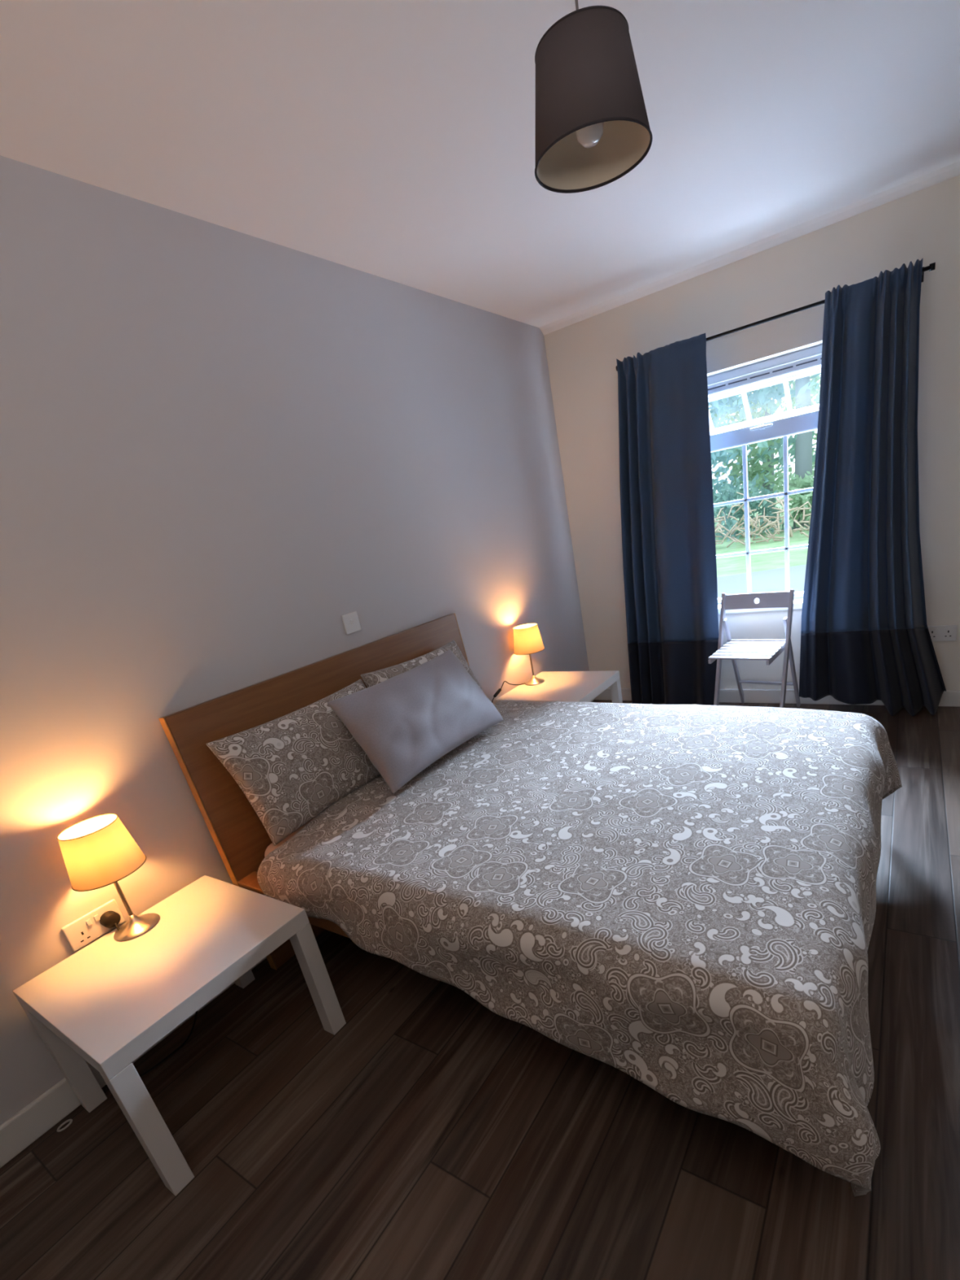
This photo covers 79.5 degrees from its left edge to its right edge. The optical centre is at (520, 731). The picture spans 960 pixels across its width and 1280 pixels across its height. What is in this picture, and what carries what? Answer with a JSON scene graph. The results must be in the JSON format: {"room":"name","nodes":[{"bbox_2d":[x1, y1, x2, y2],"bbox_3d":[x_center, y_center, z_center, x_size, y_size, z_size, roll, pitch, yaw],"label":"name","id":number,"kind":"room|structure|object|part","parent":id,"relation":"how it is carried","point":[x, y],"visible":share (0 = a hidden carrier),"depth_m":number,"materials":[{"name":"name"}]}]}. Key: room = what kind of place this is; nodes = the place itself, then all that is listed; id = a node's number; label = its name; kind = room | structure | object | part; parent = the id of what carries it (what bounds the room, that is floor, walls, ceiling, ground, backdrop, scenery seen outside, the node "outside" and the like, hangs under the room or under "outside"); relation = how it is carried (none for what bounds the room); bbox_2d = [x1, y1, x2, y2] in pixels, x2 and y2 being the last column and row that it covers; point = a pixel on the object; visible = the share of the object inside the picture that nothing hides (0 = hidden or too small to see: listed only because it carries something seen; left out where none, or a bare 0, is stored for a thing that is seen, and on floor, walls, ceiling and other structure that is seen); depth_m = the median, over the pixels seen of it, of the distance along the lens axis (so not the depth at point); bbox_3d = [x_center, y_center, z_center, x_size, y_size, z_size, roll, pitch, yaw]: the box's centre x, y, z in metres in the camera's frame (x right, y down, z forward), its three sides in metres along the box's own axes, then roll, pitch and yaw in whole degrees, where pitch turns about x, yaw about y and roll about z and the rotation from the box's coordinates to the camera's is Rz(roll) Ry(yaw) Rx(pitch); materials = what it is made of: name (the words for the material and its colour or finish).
{"room":"bedroom","nodes":[
{"label":"bedroom","id":0,"kind":"room"},
{"bbox_2d":[0,155,589,1125],"bbox_3d":[-0.936,-0.467,2.357,0.150,2.636,5.359,3,24,33],"label":"wall","id":1,"kind":"structure","parent":0,"point":[220,446],"depth_m":1.94,"materials":[{"name":"grey paint"}]},
{"bbox_2d":[61,898,125,951],"bbox_3d":[-1.294,0.589,1.750,0.015,0.086,0.146,3,24,33],"label":"wall socket","id":2,"kind":"object","parent":1,"relation":"attached to","point":[87,928],"visible":0.85,"depth_m":1.73,"materials":[{"name":"white plastic"}]},
{"bbox_2d":[85,919,92,926],"bbox_3d":[-1.299,0.575,1.732,0.005,0.020,0.012,3,24,33],"label":"rocker switch","id":3,"kind":"object","parent":2,"relation":"attached to","point":[88,922],"depth_m":1.73,"materials":[{"name":"white plastic"}]},
{"bbox_2d":[93,914,100,921],"bbox_3d":[-1.287,0.567,1.749,0.005,0.020,0.012,3,24,33],"label":"rocker switch","id":4,"kind":"object","parent":2,"relation":"attached to","point":[96,917],"depth_m":1.75,"materials":[{"name":"white plastic"}]},
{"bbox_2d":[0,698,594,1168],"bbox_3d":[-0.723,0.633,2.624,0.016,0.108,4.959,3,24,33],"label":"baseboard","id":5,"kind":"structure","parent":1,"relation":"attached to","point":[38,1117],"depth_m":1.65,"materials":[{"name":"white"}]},
{"bbox_2d":[341,611,361,634],"bbox_3d":[-0.736,-0.474,2.512,0.013,0.084,0.086,3,24,33],"label":"wall switch","id":6,"kind":"object","parent":1,"relation":"attached to","point":[351,623],"visible":1,"depth_m":2.50,"materials":[{"name":"white plastic"}]},
{"bbox_2d":[0,699,959,1279],"bbox_3d":[0.617,0.829,1.751,3.270,0.120,5.079,3,24,33],"label":"floor","id":7,"kind":"structure","parent":0,"point":[437,1134],"depth_m":1.42,"materials":[{"name":"brown wood"}]},
{"bbox_2d":[57,1119,72,1132],"bbox_3d":[-1.325,1.147,1.674,0.028,0.005,0.040,3,24,33],"label":"ring","id":8,"kind":"object","parent":7,"relation":"on","point":[68,1120],"visible":1,"depth_m":1.67,"materials":[{"name":"silver metal"}]},
{"bbox_2d":[139,1011,197,1076],"bbox_3d":[-1.171,0.881,1.844,0.084,0.331,0.347,-1,22,25],"label":"power cord","id":9,"kind":"object","parent":7,"relation":"on","point":[196,1014],"visible":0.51,"depth_m":1.87,"materials":[{"name":"black plastic"}]},
{"bbox_2d":[12,875,346,1195],"bbox_3d":[-0.978,0.827,1.718,0.554,0.450,0.562,3,24,33],"label":"side table","id":10,"kind":"object","parent":7,"relation":"on","point":[109,1002],"visible":1,"depth_m":1.57,"materials":[{"name":"white laminate"}]},
{"bbox_3d":[-1.318,0.935,1.669,0.050,0.399,0.050,3,24,33],"label":"leg","id":11,"kind":"part","parent":10,"relation":"part of","materials":[{"name":"white wood"}]},
{"bbox_2d":[57,813,159,942],"bbox_3d":[-1.206,0.437,1.707,0.191,0.358,0.191,3,24,33],"label":"table lamp","id":12,"kind":"object","parent":10,"relation":"on","point":[98,851],"visible":1,"depth_m":1.64,"materials":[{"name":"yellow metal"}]},
{"bbox_3d":[-1.237,0.272,1.646,0.149,0.003,0.149,3,24,33],"label":"shade trim","id":13,"kind":"part","parent":12,"relation":"part of","materials":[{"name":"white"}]},
{"bbox_3d":[-1.224,0.343,1.672,0.188,0.152,0.188,3,24,33],"label":"lamp shade","id":14,"kind":"part","parent":12,"relation":"part of","materials":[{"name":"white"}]},
{"bbox_3d":[-1.211,0.413,1.698,0.191,0.003,0.191,3,24,33],"label":"shade trim","id":15,"kind":"part","parent":12,"relation":"part of","materials":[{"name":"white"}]},
{"bbox_3d":[-1.202,0.463,1.716,0.026,0.222,0.026,3,24,33],"label":"stem","id":16,"kind":"part","parent":12,"relation":"part of","materials":[{"name":"silver metal"}]},
{"bbox_3d":[-0.897,0.959,1.393,0.050,0.399,0.050,3,24,33],"label":"leg","id":17,"kind":"part","parent":10,"relation":"part of","materials":[{"name":"white wood"}]},
{"bbox_3d":[-1.050,0.742,2.061,0.050,0.399,0.050,3,24,33],"label":"leg","id":18,"kind":"part","parent":10,"relation":"part of","materials":[{"name":"white wood"}]},
{"bbox_3d":[-0.629,0.766,1.785,0.050,0.399,0.050,3,24,33],"label":"leg","id":19,"kind":"part","parent":10,"relation":"part of","materials":[{"name":"white wood"}]},
{"bbox_2d":[158,613,469,969],"bbox_3d":[0.114,0.177,2.113,1.928,1.012,1.547,3,24,33],"label":"bed","id":20,"kind":"object","parent":7,"relation":"on","point":[240,837],"visible":0.09,"depth_m":2.09,"materials":[{"name":"brown wood"}]},
{"bbox_2d":[264,814,318,857],"bbox_3d":[0.170,0.288,2.127,1.770,0.198,1.377,3,24,33],"label":"mattress","id":21,"kind":"object","parent":20,"relation":"on","point":[271,847],"visible":0.08,"depth_m":2.06,"materials":[{"name":"beige fabric"}]},
{"bbox_2d":[205,679,380,845],"bbox_3d":[-0.753,0.084,2.201,0.228,0.380,0.715,2,24,32],"label":"pillow","id":22,"kind":"object","parent":21,"relation":"on","point":[291,768],"visible":0.69,"depth_m":2.04,"materials":[{"name":"fabric"}]},
{"bbox_2d":[360,640,483,691],"bbox_3d":[-0.408,-0.173,2.698,0.236,0.399,0.648,3,24,33],"label":"pillow","id":23,"kind":"object","parent":21,"relation":"on","point":[371,678],"visible":0.16,"depth_m":2.60,"materials":[{"name":"fabric"}]},
{"bbox_2d":[257,700,902,1196],"bbox_3d":[0.297,0.350,2.077,1.796,0.462,1.659,3,24,33],"label":"duvet","id":24,"kind":"object","parent":21,"relation":"on","point":[679,899],"visible":0.95,"depth_m":1.45,"materials":[{"name":"fabric"}]},
{"bbox_2d":[327,649,503,793],"bbox_3d":[-0.380,-0.072,2.320,0.278,0.343,0.730,3,24,33],"label":"pillow","id":25,"kind":"object","parent":24,"relation":"on","point":[405,722],"visible":1,"depth_m":2.18,"materials":[{"name":"grey fabric"}]},
{"bbox_3d":[-0.211,0.602,1.579,1.846,0.080,0.072,3,24,33],"label":"rail","id":26,"kind":"part","parent":20,"relation":"part of","materials":[{"name":"brown wood"}]},
{"bbox_2d":[494,671,622,703],"bbox_3d":[0.267,-0.072,3.543,0.554,0.450,0.562,3,24,33],"label":"side table","id":27,"kind":"object","parent":7,"relation":"on","point":[561,686],"visible":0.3,"depth_m":3.43,"materials":[{"name":"white laminate"}]},
{"bbox_2d":[491,622,544,702],"bbox_3d":[0.016,-0.232,3.503,0.191,0.758,0.493,3,24,33],"label":"table lamp","id":28,"kind":"object","parent":27,"relation":"on","point":[527,640],"visible":0.91,"depth_m":3.46,"materials":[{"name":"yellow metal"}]},
{"bbox_2d":[493,688,501,697],"bbox_3d":[-0.134,-0.227,3.389,0.019,0.036,0.078,3,24,33],"label":"switch","id":29,"kind":"object","parent":28,"relation":"attached to","point":[499,691],"depth_m":3.38,"materials":[{"name":"black plastic"}]},
{"bbox_3d":[-0.049,-0.290,3.506,0.012,0.079,0.252,5,25,36],"label":"cord","id":30,"kind":"part","parent":28,"relation":"part of","materials":[{"name":"black plastic"}]},
{"bbox_3d":[0.030,-0.638,3.490,0.149,0.003,0.149,3,24,33],"label":"shade trim","id":31,"kind":"part","parent":28,"relation":"part of","materials":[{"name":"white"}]},
{"bbox_3d":[0.043,-0.568,3.516,0.188,0.152,0.188,3,24,33],"label":"lamp shade","id":32,"kind":"part","parent":28,"relation":"part of","materials":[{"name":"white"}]},
{"bbox_3d":[0.066,-0.448,3.560,0.026,0.222,0.026,3,24,33],"label":"stem","id":33,"kind":"part","parent":28,"relation":"part of","materials":[{"name":"silver metal"}]},
{"bbox_3d":[0.615,-0.133,3.610,0.050,0.399,0.050,3,24,33],"label":"leg","id":34,"kind":"part","parent":27,"relation":"part of","materials":[{"name":"white wood"}]},
{"bbox_2d":[708,589,800,707],"bbox_3d":[1.425,-0.448,3.500,0.416,0.780,0.526,8,27,41],"label":"folding chair","id":35,"kind":"object","parent":7,"relation":"on","point":[768,650],"visible":0.89,"depth_m":3.43,"materials":[{"name":"grey paint"}]},
{"bbox_3d":[1.228,-0.483,3.524,0.018,0.046,0.331,8,27,41],"label":"seat rail","id":36,"kind":"part","parent":35,"relation":"part of","materials":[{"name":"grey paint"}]},
{"bbox_3d":[1.390,-0.445,3.730,0.018,0.630,0.263,8,27,41],"label":"leg","id":37,"kind":"part","parent":35,"relation":"part of","materials":[{"name":"grey paint"}]},
{"bbox_3d":[1.412,-0.780,3.433,0.380,0.086,0.052,8,27,41],"label":"backrest","id":38,"kind":"part","parent":35,"relation":"part of","materials":[{"name":"grey paint"}]},
{"bbox_3d":[1.458,-0.554,3.521,0.356,0.018,0.022,8,27,41],"label":"seat rail","id":39,"kind":"part","parent":35,"relation":"part of","materials":[{"name":"grey paint"}]},
{"bbox_3d":[1.478,-0.449,3.305,0.018,0.046,0.331,8,27,41],"label":"seat rail","id":40,"kind":"part","parent":35,"relation":"part of","materials":[{"name":"grey paint"}]},
{"bbox_3d":[1.655,-0.408,3.498,0.018,0.630,0.263,8,27,41],"label":"leg","id":41,"kind":"part","parent":35,"relation":"part of","materials":[{"name":"grey paint"}]},
{"bbox_2d":[0,0,959,327],"bbox_3d":[0.208,-1.655,0.989,3.350,0.100,5.359,3,24,33],"label":"ceiling","id":42,"kind":"structure","parent":0,"point":[394,140],"depth_m":1.70,"materials":[{"name":"white paint"}]},
{"bbox_2d":[534,0,652,193],"bbox_3d":[0.120,-1.424,1.167,0.253,0.418,0.253,3,24,33],"label":"pendant lamp","id":43,"kind":"object","parent":42,"relation":"hanging from","point":[593,129],"visible":1,"depth_m":1.14,"materials":[{"name":"grey fabric"}]},
{"bbox_3d":[0.105,-1.504,1.138,0.005,0.216,0.005,-6,20,12],"label":"cord","id":44,"kind":"part","parent":43,"relation":"part of","materials":[{"name":"grey plastic"}]},
{"bbox_3d":[0.143,-1.301,1.213,0.061,0.102,0.061,3,24,33],"label":"bulb","id":45,"kind":"part","parent":43,"relation":"part of","materials":[{"name":"white glass"}]},
{"bbox_2d":[538,160,959,690],"bbox_3d":[1.750,-1.333,3.366,3.150,2.636,0.355,3,24,33],"label":"wall","id":46,"kind":"structure","parent":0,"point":[797,273],"depth_m":3.13,"materials":[{"name":"beige paint"}]},
{"bbox_2d":[706,344,822,614],"bbox_3d":[1.503,-1.464,3.515,1.380,1.385,0.403,3,24,33],"label":"window","id":47,"kind":"structure","parent":46,"relation":"attached to","point":[805,362],"depth_m":3.38,"materials":[{"name":"grey plastic"}]},
{"bbox_3d":[1.527,-0.777,3.611,1.380,0.042,0.057,3,24,33],"label":"sill","id":48,"kind":"part","parent":47,"relation":"part of","materials":[{"name":"white"}]},
{"bbox_3d":[1.397,-1.760,3.328,0.120,0.023,0.040,3,24,33],"label":"handle","id":49,"kind":"part","parent":47,"relation":"part of","materials":[{"name":"grey plastic"}]},
{"bbox_3d":[1.462,-1.948,3.411,1.140,0.040,0.300,3,-20,33],"label":"sash frame","id":50,"kind":"part","parent":47,"relation":"part of","materials":[{"name":"grey plastic"}]},
{"bbox_2d":[707,354,822,395],"bbox_3d":[1.368,-2.016,3.262,1.180,0.050,0.018,3,24,33],"label":"vent","id":51,"kind":"object","parent":47,"relation":"attached to","point":[804,362],"depth_m":3.25,"materials":[{"name":"grey plastic"}]},
{"bbox_2d":[615,262,935,371],"bbox_3d":[1.252,-2.162,3.064,1.556,0.060,0.111,3,24,33],"label":"curtain rod","id":52,"kind":"object","parent":46,"relation":"attached to","point":[931,266],"visible":0.38,"depth_m":2.96,"materials":[{"name":"black metal"}]},
{"bbox_2d":[616,333,719,705],"bbox_3d":[0.924,-1.187,3.675,0.640,2.187,0.151,3,24,33],"label":"curtain","id":53,"kind":"object","parent":52,"relation":"hanging from","point":[668,531],"visible":0.99,"depth_m":3.61,"materials":[{"name":"blue fabric"}]},
{"bbox_2d":[799,257,946,715],"bbox_3d":[1.874,-1.132,3.043,0.740,2.190,0.185,3,24,33],"label":"curtain","id":54,"kind":"object","parent":52,"relation":"hanging from","point":[865,637],"visible":1,"depth_m":3.05,"materials":[{"name":"blue fabric"}]},
{"bbox_2d":[594,688,959,706],"bbox_3d":[1.885,-0.220,3.652,3.134,0.097,0.016,3,24,33],"label":"baseboard","id":55,"kind":"structure","parent":46,"relation":"attached to","point":[948,698],"depth_m":3.80,"materials":[{"name":"white"}]},
{"bbox_2d":[927,625,957,641],"bbox_3d":[2.328,-0.543,3.189,0.147,0.087,0.016,3,24,33],"label":"wall socket","id":56,"kind":"object","parent":46,"relation":"attached to","point":[940,633],"visible":0.88,"depth_m":3.18,"materials":[{"name":"white plastic"}]},
{"label":"outside","id":57,"kind":"structure","parent":0,"visible":0},
{"bbox_2d":[714,496,808,577],"bbox_3d":[13.350,-10.773,27.668,55.000,0.046,56.031,3,24,33],"label":"lawn","id":58,"kind":"structure","parent":57,"point":[736,565],"depth_m":13.51,"materials":[{"name":"green plant"}]},
{"bbox_2d":[708,404,758,478],"bbox_3d":[5.900,-15.069,24.186,6.233,12.965,5.934,-20,22,-25],"label":"tree","id":59,"kind":"object","parent":58,"relation":"on","point":[709,404],"visible":0.02,"depth_m":23.84,"materials":[{"name":"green plant"}]},
{"bbox_2d":[708,394,777,521],"bbox_3d":[5.276,-11.315,18.631,5.618,10.005,5.394,3,24,33],"label":"tree","id":60,"kind":"object","parent":58,"relation":"on","point":[722,454],"visible":0.05,"depth_m":18.73,"materials":[{"name":"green plant"}]},
{"bbox_2d":[712,471,794,542],"bbox_3d":[7.041,-7.176,18.342,2.794,1.990,2.901,-18,21,-19],"label":"bush","id":61,"kind":"object","parent":58,"relation":"on","point":[726,489],"visible":0.49,"depth_m":17.84,"materials":[{"name":"green plant"}]},
{"bbox_2d":[714,492,811,547],"bbox_3d":[5.903,-5.853,15.907,5.378,1.416,2.080,0,23,28],"label":"brush pile","id":62,"kind":"object","parent":58,"relation":"on","point":[770,523],"visible":0.38,"depth_m":15.57,"materials":[{"name":"beige wood"}]},
{"bbox_2d":[710,373,820,519],"bbox_3d":[7.903,-11.926,18.931,4.780,10.034,5.203,3,24,33],"label":"tree","id":63,"kind":"object","parent":58,"relation":"on","point":[768,466],"visible":0.12,"depth_m":18.84,"materials":[{"name":"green plant"}]},
{"bbox_2d":[718,373,820,528],"bbox_3d":[7.867,-10.817,16.326,4.538,9.763,4.822,3,24,33],"label":"tree","id":64,"kind":"object","parent":58,"relation":"on","point":[802,442],"visible":0.14,"depth_m":17.00,"materials":[{"name":"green plant"}]},
{"bbox_2d":[768,471,813,531],"bbox_3d":[8.372,-6.667,16.585,2.200,1.775,2.516,-21,23,-28],"label":"bush","id":65,"kind":"object","parent":58,"relation":"on","point":[798,500],"visible":0.39,"depth_m":16.43,"materials":[{"name":"green plant"}]},
{"bbox_2d":[774,375,820,501],"bbox_3d":[12.677,-14.175,20.594,6.315,11.435,6.579,-16,21,-16],"label":"tree","id":66,"kind":"object","parent":58,"relation":"on","point":[816,392],"visible":0.02,"depth_m":22.32,"materials":[{"name":"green plant"}]},
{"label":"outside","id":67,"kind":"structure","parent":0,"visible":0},
{"bbox_2d":[716,564,806,597],"bbox_3d":[4.919,-3.107,10.916,24.000,0.001,10.558,3,24,33],"label":"driveway","id":68,"kind":"structure","parent":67,"point":[769,580],"depth_m":9.83,"materials":[{"name":"white concrete"}]}
]}

